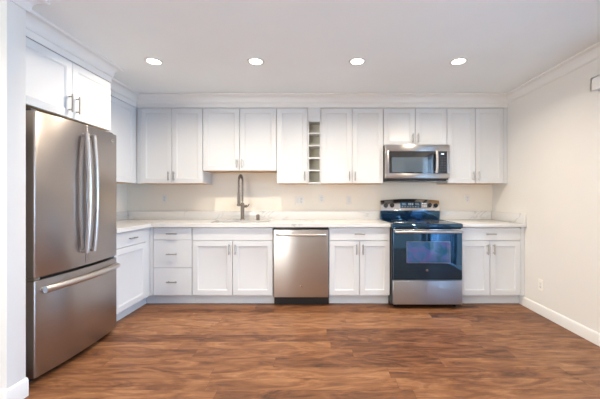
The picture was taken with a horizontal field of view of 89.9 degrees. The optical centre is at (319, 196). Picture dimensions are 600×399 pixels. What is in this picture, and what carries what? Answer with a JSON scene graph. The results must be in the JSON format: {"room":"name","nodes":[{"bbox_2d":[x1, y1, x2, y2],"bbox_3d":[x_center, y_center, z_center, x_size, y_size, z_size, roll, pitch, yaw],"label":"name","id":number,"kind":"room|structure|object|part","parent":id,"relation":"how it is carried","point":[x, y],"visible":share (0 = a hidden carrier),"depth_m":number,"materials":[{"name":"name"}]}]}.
{"room":"kitchen","nodes":[
{"label":"kitchen","id":0,"kind":"room"},
{"bbox_2d":[0,0,25,388],"bbox_3d":[-2.993,-0.013,1.766,2.415,2.440,0.112,0,0,0],"label":"wall","id":1,"kind":"structure","parent":0,"point":[12,16],"depth_m":1.74,"materials":[{"name":"beige paint"}]},
{"bbox_2d":[0,377,28,398],"bbox_3d":[-2.986,1.151,1.760,2.429,0.112,0.128,0,0,0],"label":"baseboard","id":2,"kind":"structure","parent":1,"relation":"attached to","point":[20,390],"depth_m":1.76,"materials":[{"name":"white paint"}]},
{"bbox_2d":[10,0,507,107],"bbox_3d":[-0.866,-1.183,2.631,6.269,0.100,1.993,0,0,0],"label":"trim","id":3,"kind":"structure","parent":1,"relation":"attached to","point":[35,22],"depth_m":3.56,"materials":[{"name":"white paint"}]},
{"bbox_2d":[116,183,126,211],"bbox_3d":[-2.590,-0.013,2.888,0.100,2.440,2.131,0,0,0],"label":"wall","id":4,"kind":"structure","parent":0,"point":[121,188],"depth_m":3.84,"materials":[{"name":"beige paint"}]},
{"bbox_2d":[26,37,110,130],"bbox_3d":[-2.236,-0.851,2.329,0.606,0.457,0.994,0,0,0],"label":"upper cabinet","id":5,"kind":"object","parent":4,"relation":"attached to","point":[57,86],"visible":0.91,"depth_m":2.32,"materials":[{"name":"white paint"}]},
{"bbox_3d":[-1.980,-0.849,2.169,0.019,0.449,0.436,0,0,0],"label":"door","id":6,"kind":"part","parent":5,"relation":"part of","materials":[{"name":"white paint"}]},
{"bbox_3d":[-1.952,-0.737,2.353,0.036,0.140,0.012,0,0,0],"label":"handle","id":7,"kind":"part","parent":5,"relation":"part of","materials":[{"name":"silver metal"}]},
{"bbox_3d":[-1.952,-0.737,2.423,0.036,0.140,0.012,0,0,0],"label":"handle","id":8,"kind":"part","parent":5,"relation":"part of","materials":[{"name":"silver metal"}]},
{"bbox_3d":[-1.980,-0.849,2.607,0.019,0.449,0.434,0,0,0],"label":"door","id":9,"kind":"part","parent":5,"relation":"part of","materials":[{"name":"white paint"}]},
{"bbox_2d":[106,96,136,182],"bbox_3d":[-2.359,-0.622,3.237,0.360,0.914,0.791,0,0,0],"label":"upper cabinet","id":10,"kind":"object","parent":4,"relation":"attached to","point":[123,115],"visible":0.27,"depth_m":3.41,"materials":[{"name":"white paint"}]},
{"bbox_2d":[116,211,127,220],"bbox_3d":[-2.529,0.239,3.347,0.020,0.108,1.210,0,0,0],"label":"backsplash","id":11,"kind":"structure","parent":4,"relation":"attached to","point":[123,215],"depth_m":3.83,"materials":[{"name":"white stone"}]},
{"bbox_2d":[127,173,491,218],"bbox_3d":[-0.120,-0.013,4.003,5.040,2.440,0.100,0,0,0],"label":"wall","id":12,"kind":"structure","parent":0,"point":[262,192],"depth_m":3.95,"materials":[{"name":"beige paint"}]},
{"bbox_2d":[162,194,167,202],"bbox_3d":[-2.045,0.022,3.948,0.072,0.116,0.009,0,0,0],"label":"wall outlet","id":13,"kind":"object","parent":12,"relation":"attached to","point":[164,196],"visible":1,"depth_m":3.95,"materials":[{"name":"plastic"}]},
{"bbox_2d":[137,108,211,183],"bbox_3d":[-1.815,-0.622,3.772,0.794,0.914,0.360,0,0,0],"label":"upper cabinet","id":14,"kind":"object","parent":12,"relation":"attached to","point":[169,140],"visible":1,"depth_m":3.63,"materials":[{"name":"white paint"}]},
{"bbox_3d":[-1.980,-0.620,3.638,0.368,0.906,0.019,0,0,0],"label":"door","id":15,"kind":"part","parent":14,"relation":"part of","materials":[{"name":"white paint"}]},
{"bbox_3d":[-1.606,-0.620,3.638,0.368,0.906,0.019,0,0,0],"label":"door","id":16,"kind":"part","parent":14,"relation":"part of","materials":[{"name":"white paint"}]},
{"bbox_2d":[203,108,276,172],"bbox_3d":[-0.972,-0.698,3.772,0.891,0.762,0.360,0,0,0],"label":"upper cabinet","id":17,"kind":"object","parent":12,"relation":"attached to","point":[235,140],"visible":0.99,"depth_m":3.64,"materials":[{"name":"white paint"}]},
{"bbox_3d":[-1.194,-0.696,3.638,0.439,0.754,0.019,0,0,0],"label":"door","id":18,"kind":"part","parent":17,"relation":"part of","materials":[{"name":"white paint"}]},
{"bbox_3d":[-0.750,-0.696,3.638,0.439,0.754,0.019,0,0,0],"label":"door","id":19,"kind":"part","parent":17,"relation":"part of","materials":[{"name":"white paint"}]},
{"bbox_2d":[128,211,378,218],"bbox_3d":[-0.872,0.239,3.942,3.293,0.108,0.020,0,0,0],"label":"backsplash","id":20,"kind":"structure","parent":12,"relation":"attached to","point":[131,214],"depth_m":3.93,"materials":[{"name":"white stone"}]},
{"bbox_2d":[277,108,307,183],"bbox_3d":[-0.337,-0.622,3.772,0.377,0.914,0.360,0,0,0],"label":"upper cabinet","id":21,"kind":"object","parent":12,"relation":"attached to","point":[292,123],"visible":0.98,"depth_m":3.64,"materials":[{"name":"white paint"}]},
{"bbox_2d":[295,196,303,204],"bbox_3d":[-0.268,0.042,3.947,0.118,0.116,0.010,0,0,0],"label":"wall outlet","id":22,"kind":"object","parent":12,"relation":"attached to","point":[299,200],"visible":1,"depth_m":3.95,"materials":[{"name":"plastic"}]},
{"bbox_2d":[308,108,320,183],"bbox_3d":[-0.069,-0.622,3.791,0.156,0.914,0.322,0,0,0],"label":"rack","id":23,"kind":"object","parent":12,"relation":"attached to","point":[314,114],"visible":1,"depth_m":3.80,"materials":[{"name":"white paint"}]},
{"bbox_2d":[309,133,319,136],"bbox_3d":[-0.069,-0.771,3.713,0.132,0.016,0.167,0,0,0],"label":"shelf","id":24,"kind":"object","parent":23,"relation":"attached to","point":[310,134],"depth_m":3.69,"materials":[{"name":"white paint"}]},
{"bbox_2d":[309,145,319,148],"bbox_3d":[-0.069,-0.622,3.713,0.132,0.016,0.167,0,0,0],"label":"shelf","id":25,"kind":"object","parent":23,"relation":"attached to","point":[310,146],"depth_m":3.68,"materials":[{"name":"white paint"}]},
{"bbox_2d":[309,157,319,159],"bbox_3d":[-0.069,-0.472,3.713,0.132,0.016,0.167,0,0,0],"label":"shelf","id":26,"kind":"object","parent":23,"relation":"attached to","point":[310,158],"depth_m":3.63,"materials":[{"name":"white paint"}]},
{"bbox_3d":[-0.069,-0.539,3.874,0.132,0.748,0.153,0,0,0],"label":"panel","id":27,"kind":"part","parent":23,"relation":"part of","materials":[{"name":"grey wood"}]},
{"bbox_2d":[319,194,323,202],"bbox_3d":[0.020,0.022,3.948,0.072,0.116,0.009,0,0,0],"label":"wall outlet","id":28,"kind":"object","parent":12,"relation":"attached to","point":[321,196],"visible":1,"depth_m":3.95,"materials":[{"name":"plastic"}]},
{"bbox_2d":[346,195,350,203],"bbox_3d":[0.378,0.037,3.947,0.072,0.116,0.010,0,0,0],"label":"light switch","id":29,"kind":"object","parent":12,"relation":"attached to","point":[348,197],"visible":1,"depth_m":3.95,"materials":[{"name":"plastic"}]},
{"bbox_2d":[321,108,382,183],"bbox_3d":[0.389,-0.622,3.772,0.757,0.914,0.360,0,0,0],"label":"upper cabinet","id":30,"kind":"object","parent":12,"relation":"attached to","point":[351,138],"visible":0.99,"depth_m":3.64,"materials":[{"name":"white paint"}]},
{"bbox_3d":[0.200,-0.620,3.638,0.372,0.906,0.019,0,0,0],"label":"door","id":31,"kind":"part","parent":30,"relation":"part of","materials":[{"name":"white paint"}]},
{"bbox_3d":[0.578,-0.620,3.638,0.372,0.906,0.019,0,0,0],"label":"door","id":32,"kind":"part","parent":30,"relation":"part of","materials":[{"name":"white paint"}]},
{"bbox_2d":[383,108,446,145],"bbox_3d":[1.152,-0.851,3.772,0.767,0.457,0.360,0,0,0],"label":"upper cabinet","id":33,"kind":"object","parent":12,"relation":"attached to","point":[401,126],"visible":0.91,"depth_m":3.63,"materials":[{"name":"white paint"}]},
{"bbox_3d":[0.961,-0.849,3.638,0.377,0.449,0.019,0,0,0],"label":"door","id":34,"kind":"part","parent":33,"relation":"part of","materials":[{"name":"white paint"}]},
{"bbox_2d":[383,145,449,181],"bbox_3d":[1.152,-0.406,3.718,0.762,0.429,0.465,0,0,0],"label":"microwave","id":35,"kind":"object","parent":33,"relation":"attached to","point":[401,163],"visible":1,"depth_m":3.55,"materials":[{"name":"silver metal"}]},
{"bbox_3d":[1.105,-0.410,3.564,0.577,0.264,0.030,0,0,0],"label":"door glass","id":36,"kind":"part","parent":35,"relation":"part of","materials":[{"name":"black glass"}]},
{"bbox_3d":[1.369,-0.410,3.518,0.031,0.256,0.064,0,0,0],"label":"handle","id":37,"kind":"part","parent":35,"relation":"part of","materials":[{"name":"metal"}]},
{"bbox_3d":[1.449,-0.410,3.563,0.108,0.264,0.031,0,0,0],"label":"control panel","id":38,"kind":"part","parent":35,"relation":"part of","materials":[{"name":"black ceramic"}]},
{"bbox_3d":[1.343,-0.849,3.638,0.377,0.449,0.019,0,0,0],"label":"door","id":39,"kind":"part","parent":33,"relation":"part of","materials":[{"name":"white paint"}]},
{"bbox_2d":[440,211,490,218],"bbox_3d":[1.895,0.239,3.942,0.707,0.108,0.020,0,0,0],"label":"backsplash","id":40,"kind":"structure","parent":12,"relation":"attached to","point":[443,214],"depth_m":3.93,"materials":[{"name":"white stone"}]},
{"bbox_2d":[464,194,469,202],"bbox_3d":[1.937,0.022,3.948,0.072,0.116,0.009,0,0,0],"label":"wall outlet","id":41,"kind":"object","parent":12,"relation":"attached to","point":[466,196],"visible":1,"depth_m":3.95,"materials":[{"name":"plastic"}]},
{"bbox_2d":[437,108,506,183],"bbox_3d":[1.902,-0.622,3.772,0.731,0.914,0.360,0,0,0],"label":"upper cabinet","id":42,"kind":"object","parent":12,"relation":"attached to","point":[476,137],"visible":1,"depth_m":3.63,"materials":[{"name":"white paint"}]},
{"bbox_3d":[1.709,-0.620,3.638,0.338,0.906,0.019,0,0,0],"label":"door","id":43,"kind":"part","parent":42,"relation":"part of","materials":[{"name":"white paint"}]},
{"bbox_3d":[2.053,-0.620,3.638,0.338,0.906,0.019,0,0,0],"label":"door","id":44,"kind":"part","parent":42,"relation":"part of","materials":[{"name":"white paint"}]},
{"bbox_2d":[24,289,599,398],"bbox_3d":[-0.950,1.232,0.377,6.700,0.050,7.353,0,0,0],"label":"floor","id":45,"kind":"structure","parent":0,"point":[157,350],"depth_m":2.26,"materials":[{"name":"brown wood"}]},
{"bbox_2d":[26,108,119,381],"bbox_3d":[-2.115,0.316,2.313,0.771,1.780,0.783,0,0,0],"label":"refrigerator","id":46,"kind":"object","parent":45,"relation":"on","point":[71,267],"visible":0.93,"depth_m":2.13,"materials":[{"name":"silver metal"}]},
{"bbox_3d":[-1.850,-0.017,2.117,0.096,1.079,0.390,0,0,0],"label":"door","id":47,"kind":"part","parent":46,"relation":"part of","materials":[{"name":"metal"}]},
{"bbox_3d":[-1.850,0.855,2.313,0.096,0.624,0.783,0,0,0],"label":"freezer drawer","id":48,"kind":"part","parent":46,"relation":"part of","materials":[{"name":"metal"}]},
{"bbox_3d":[-1.780,0.604,2.306,0.096,0.046,0.707,0,0,0],"label":"handle","id":49,"kind":"part","parent":46,"relation":"part of","materials":[{"name":"metal"}]},
{"bbox_3d":[-1.767,-0.030,2.277,0.075,0.909,0.028,0,0,0],"label":"handle","id":50,"kind":"part","parent":46,"relation":"part of","materials":[{"name":"metal"}]},
{"bbox_3d":[-1.767,-0.030,2.349,0.075,0.909,0.028,0,0,0],"label":"handle","id":51,"kind":"part","parent":46,"relation":"part of","materials":[{"name":"metal"}]},
{"bbox_3d":[-1.850,-0.017,2.510,0.096,1.079,0.390,0,0,0],"label":"door","id":52,"kind":"part","parent":46,"relation":"part of","materials":[{"name":"metal"}]},
{"bbox_2d":[112,227,149,321],"bbox_3d":[-2.194,0.769,3.339,0.690,0.874,1.188,0,0,0],"label":"base cabinet","id":53,"kind":"object","parent":45,"relation":"on","point":[132,247],"visible":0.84,"depth_m":3.03,"materials":[{"name":"white paint"}]},
{"bbox_3d":[-1.895,0.788,2.999,0.019,0.601,0.505,0,0,0],"label":"door","id":54,"kind":"part","parent":53,"relation":"part of","materials":[{"name":"white paint"}]},
{"bbox_3d":[-1.895,0.410,2.999,0.019,0.143,0.505,0,0,0],"label":"drawer","id":55,"kind":"part","parent":53,"relation":"part of","materials":[{"name":"white paint"}]},
{"bbox_2d":[116,211,390,232],"bbox_3d":[-0.882,0.258,3.347,3.314,0.146,1.210,0,0,0],"label":"countertop","id":56,"kind":"structure","parent":53,"relation":"on","point":[125,220],"depth_m":3.91,"materials":[{"name":"white stone"}]},
{"bbox_2d":[237,174,248,219],"bbox_3d":[-0.985,0.005,3.737,0.119,0.575,0.218,0,0,23],"label":"faucet","id":57,"kind":"object","parent":56,"relation":"on","point":[239,200],"visible":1,"depth_m":3.79,"materials":[{"name":"silver metal"}]},
{"bbox_2d":[147,227,194,302],"bbox_3d":[-1.693,0.769,3.619,0.551,0.874,0.666,0,0,0],"label":"base cabinet","id":58,"kind":"object","parent":45,"relation":"on","point":[170,247],"visible":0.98,"depth_m":3.32,"materials":[{"name":"white paint"}]},
{"bbox_3d":[-1.633,0.938,3.332,0.425,0.302,0.019,0,0,0],"label":"drawer","id":59,"kind":"part","parent":58,"relation":"part of","materials":[{"name":"white paint"}]},
{"bbox_3d":[-1.633,0.630,3.332,0.425,0.305,0.019,0,0,0],"label":"drawer","id":60,"kind":"part","parent":58,"relation":"part of","materials":[{"name":"white paint"}]},
{"bbox_3d":[-1.633,0.406,3.332,0.425,0.135,0.019,0,0,0],"label":"drawer","id":61,"kind":"part","parent":58,"relation":"part of","materials":[{"name":"white paint"}]},
{"bbox_2d":[192,227,273,302],"bbox_3d":[-0.969,0.769,3.619,0.896,0.874,0.666,0,0,0],"label":"base cabinet","id":62,"kind":"object","parent":45,"relation":"on","point":[230,264],"visible":0.91,"depth_m":3.33,"materials":[{"name":"white paint"}]},
{"bbox_3d":[-1.192,0.788,3.332,0.442,0.601,0.019,0,0,0],"label":"door","id":63,"kind":"part","parent":62,"relation":"part of","materials":[{"name":"white paint"}]},
{"bbox_3d":[-0.745,0.788,3.332,0.442,0.601,0.019,0,0,0],"label":"door","id":64,"kind":"part","parent":62,"relation":"part of","materials":[{"name":"white paint"}]},
{"bbox_2d":[273,227,327,303],"bbox_3d":[-0.210,0.770,3.591,0.609,0.870,0.683,0,0,0],"label":"dishwasher","id":65,"kind":"object","parent":45,"relation":"on","point":[300,254],"visible":0.99,"depth_m":3.31,"materials":[{"name":"silver metal"}]},
{"bbox_3d":[-0.210,0.415,3.279,0.554,0.026,0.057,0,0,0],"label":"handle","id":66,"kind":"part","parent":65,"relation":"part of","materials":[{"name":"metal"}]},
{"bbox_3d":[-0.210,1.153,3.387,0.605,0.103,0.020,0,0,0],"label":"toe panel","id":67,"kind":"part","parent":65,"relation":"part of","materials":[{"name":"black metal"}]},
{"bbox_2d":[328,227,389,302],"bbox_3d":[0.438,0.769,3.619,0.675,0.874,0.666,0,0,0],"label":"base cabinet","id":68,"kind":"object","parent":45,"relation":"on","point":[358,257],"visible":1,"depth_m":3.32,"materials":[{"name":"white paint"}]},
{"bbox_3d":[0.270,0.788,3.332,0.331,0.601,0.019,0,0,0],"label":"door","id":69,"kind":"part","parent":68,"relation":"part of","materials":[{"name":"white paint"}]},
{"bbox_3d":[0.438,0.410,3.332,0.668,0.143,0.019,0,0,0],"label":"drawer","id":70,"kind":"part","parent":68,"relation":"part of","materials":[{"name":"white paint"}]},
{"bbox_3d":[0.607,0.788,3.332,0.331,0.601,0.019,0,0,0],"label":"door","id":71,"kind":"part","parent":68,"relation":"part of","materials":[{"name":"white paint"}]},
{"bbox_2d":[380,199,463,306],"bbox_3d":[1.158,0.616,3.545,0.763,1.182,0.776,0,0,0],"label":"range","id":72,"kind":"object","parent":45,"relation":"on","point":[426,249],"visible":0.98,"depth_m":3.22,"materials":[{"name":"silver metal"}]},
{"bbox_3d":[1.158,0.102,3.873,0.758,0.153,0.099,0,0,0],"label":"control panel","id":73,"kind":"part","parent":72,"relation":"part of","materials":[{"name":"metal"}]},
{"bbox_2d":[380,219,462,227],"bbox_3d":[1.158,0.313,3.547,0.763,0.052,0.641,0,0,0],"label":"cooktop","id":74,"kind":"object","parent":72,"relation":"in","point":[395,223],"depth_m":3.28,"materials":[{"name":"glass"}]},
{"bbox_3d":[1.158,1.028,3.245,0.744,0.258,0.042,0,0,0],"label":"storage drawer","id":75,"kind":"part","parent":72,"relation":"part of","materials":[{"name":"metal"}]},
{"bbox_3d":[1.158,0.617,3.244,0.740,0.544,0.044,0,0,0],"label":"oven door","id":76,"kind":"part","parent":72,"relation":"part of","materials":[{"name":"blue glass"}]},
{"bbox_3d":[1.158,0.372,3.189,0.718,0.027,0.065,0,0,0],"label":"handle","id":77,"kind":"part","parent":72,"relation":"part of","materials":[{"name":"metal"}]},
{"bbox_2d":[461,227,523,302],"bbox_3d":[1.904,0.769,3.619,0.727,0.874,0.666,0,0,0],"label":"base cabinet","id":78,"kind":"object","parent":45,"relation":"on","point":[492,257],"visible":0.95,"depth_m":3.33,"materials":[{"name":"white paint"}]},
{"bbox_3d":[1.712,0.788,3.332,0.336,0.601,0.019,0,0,0],"label":"door","id":79,"kind":"part","parent":78,"relation":"part of","materials":[{"name":"white paint"}]},
{"bbox_2d":[440,211,526,226],"bbox_3d":[1.905,0.258,3.622,0.728,0.146,0.660,0,0,0],"label":"countertop","id":80,"kind":"structure","parent":78,"relation":"on","point":[467,218],"depth_m":3.72,"materials":[{"name":"white stone"}]},
{"bbox_3d":[1.883,0.410,3.332,0.678,0.143,0.019,0,0,0],"label":"drawer","id":81,"kind":"part","parent":78,"relation":"part of","materials":[{"name":"white paint"}]},
{"bbox_3d":[2.054,0.788,3.332,0.336,0.601,0.019,0,0,0],"label":"door","id":82,"kind":"part","parent":78,"relation":"part of","materials":[{"name":"white paint"}]},
{"bbox_2d":[32,0,599,92],"bbox_3d":[-0.950,-1.283,0.377,6.700,0.100,7.353,0,0,0],"label":"ceiling","id":83,"kind":"structure","parent":0,"point":[203,46],"depth_m":2.36,"materials":[{"name":"paint"}]},
{"bbox_2d":[144,57,162,64],"bbox_3d":[-1.507,-1.228,2.720,0.156,0.008,0.156,0,0,0],"label":"recessed light","id":84,"kind":"object","parent":83,"relation":"in","point":[154,61],"visible":1,"depth_m":2.71,"materials":[{"name":"white paint"}]},
{"bbox_2d":[247,57,264,64],"bbox_3d":[-0.582,-1.228,2.720,0.156,0.008,0.156,0,0,0],"label":"recessed light","id":85,"kind":"object","parent":83,"relation":"in","point":[252,60],"visible":1,"depth_m":2.71,"materials":[{"name":"white paint"}]},
{"bbox_2d":[349,57,365,64],"bbox_3d":[0.338,-1.228,2.720,0.156,0.008,0.156,0,0,0],"label":"recessed light","id":86,"kind":"object","parent":83,"relation":"in","point":[356,60],"visible":1,"depth_m":2.71,"materials":[{"name":"white paint"}]},
{"bbox_2d":[449,57,467,64],"bbox_3d":[1.256,-1.228,2.720,0.156,0.008,0.156,0,0,0],"label":"recessed light","id":87,"kind":"object","parent":83,"relation":"in","point":[460,60],"visible":1,"depth_m":2.71,"materials":[{"name":"white paint"}]},
{"bbox_2d":[492,58,599,332],"bbox_3d":[2.335,-0.013,0.377,0.130,2.440,7.153,0,0,0],"label":"wall","id":88,"kind":"structure","parent":0,"point":[553,129],"depth_m":2.86,"materials":[{"name":"beige paint"}]},
{"bbox_2d":[491,211,525,223],"bbox_3d":[2.259,0.239,3.624,0.020,0.108,0.655,0,0,0],"label":"backsplash","id":89,"kind":"structure","parent":88,"relation":"attached to","point":[495,215],"depth_m":3.56,"materials":[{"name":"white stone"}]},
{"bbox_2d":[538,278,543,291],"bbox_3d":[2.265,0.904,3.080,0.009,0.116,0.072,0,0,0],"label":"wall outlet","id":90,"kind":"object","parent":88,"relation":"attached to","point":[540,282],"visible":1,"depth_m":3.08,"materials":[{"name":"plastic"}]},
{"bbox_2d":[507,41,599,102],"bbox_3d":[2.240,-1.183,0.209,0.060,0.100,6.818,0,0,0],"label":"trim","id":91,"kind":"structure","parent":88,"relation":"attached to","point":[591,53],"depth_m":2.82,"materials":[{"name":"white paint"}]},
{"bbox_2d":[519,295,599,346],"bbox_3d":[2.263,1.157,2.820,0.014,0.100,1.160,0,0,0],"label":"baseboard","id":92,"kind":"structure","parent":88,"relation":"attached to","point":[585,332],"depth_m":2.79,"materials":[{"name":"white paint"}]},
{"bbox_2d":[591,75,599,90],"bbox_3d":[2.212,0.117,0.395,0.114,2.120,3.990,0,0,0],"label":"blind valance","id":93,"kind":"object","parent":88,"relation":"attached to","point":[595,81],"visible":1,"depth_m":2.35,"materials":[{"name":"white paint"}]}
]}

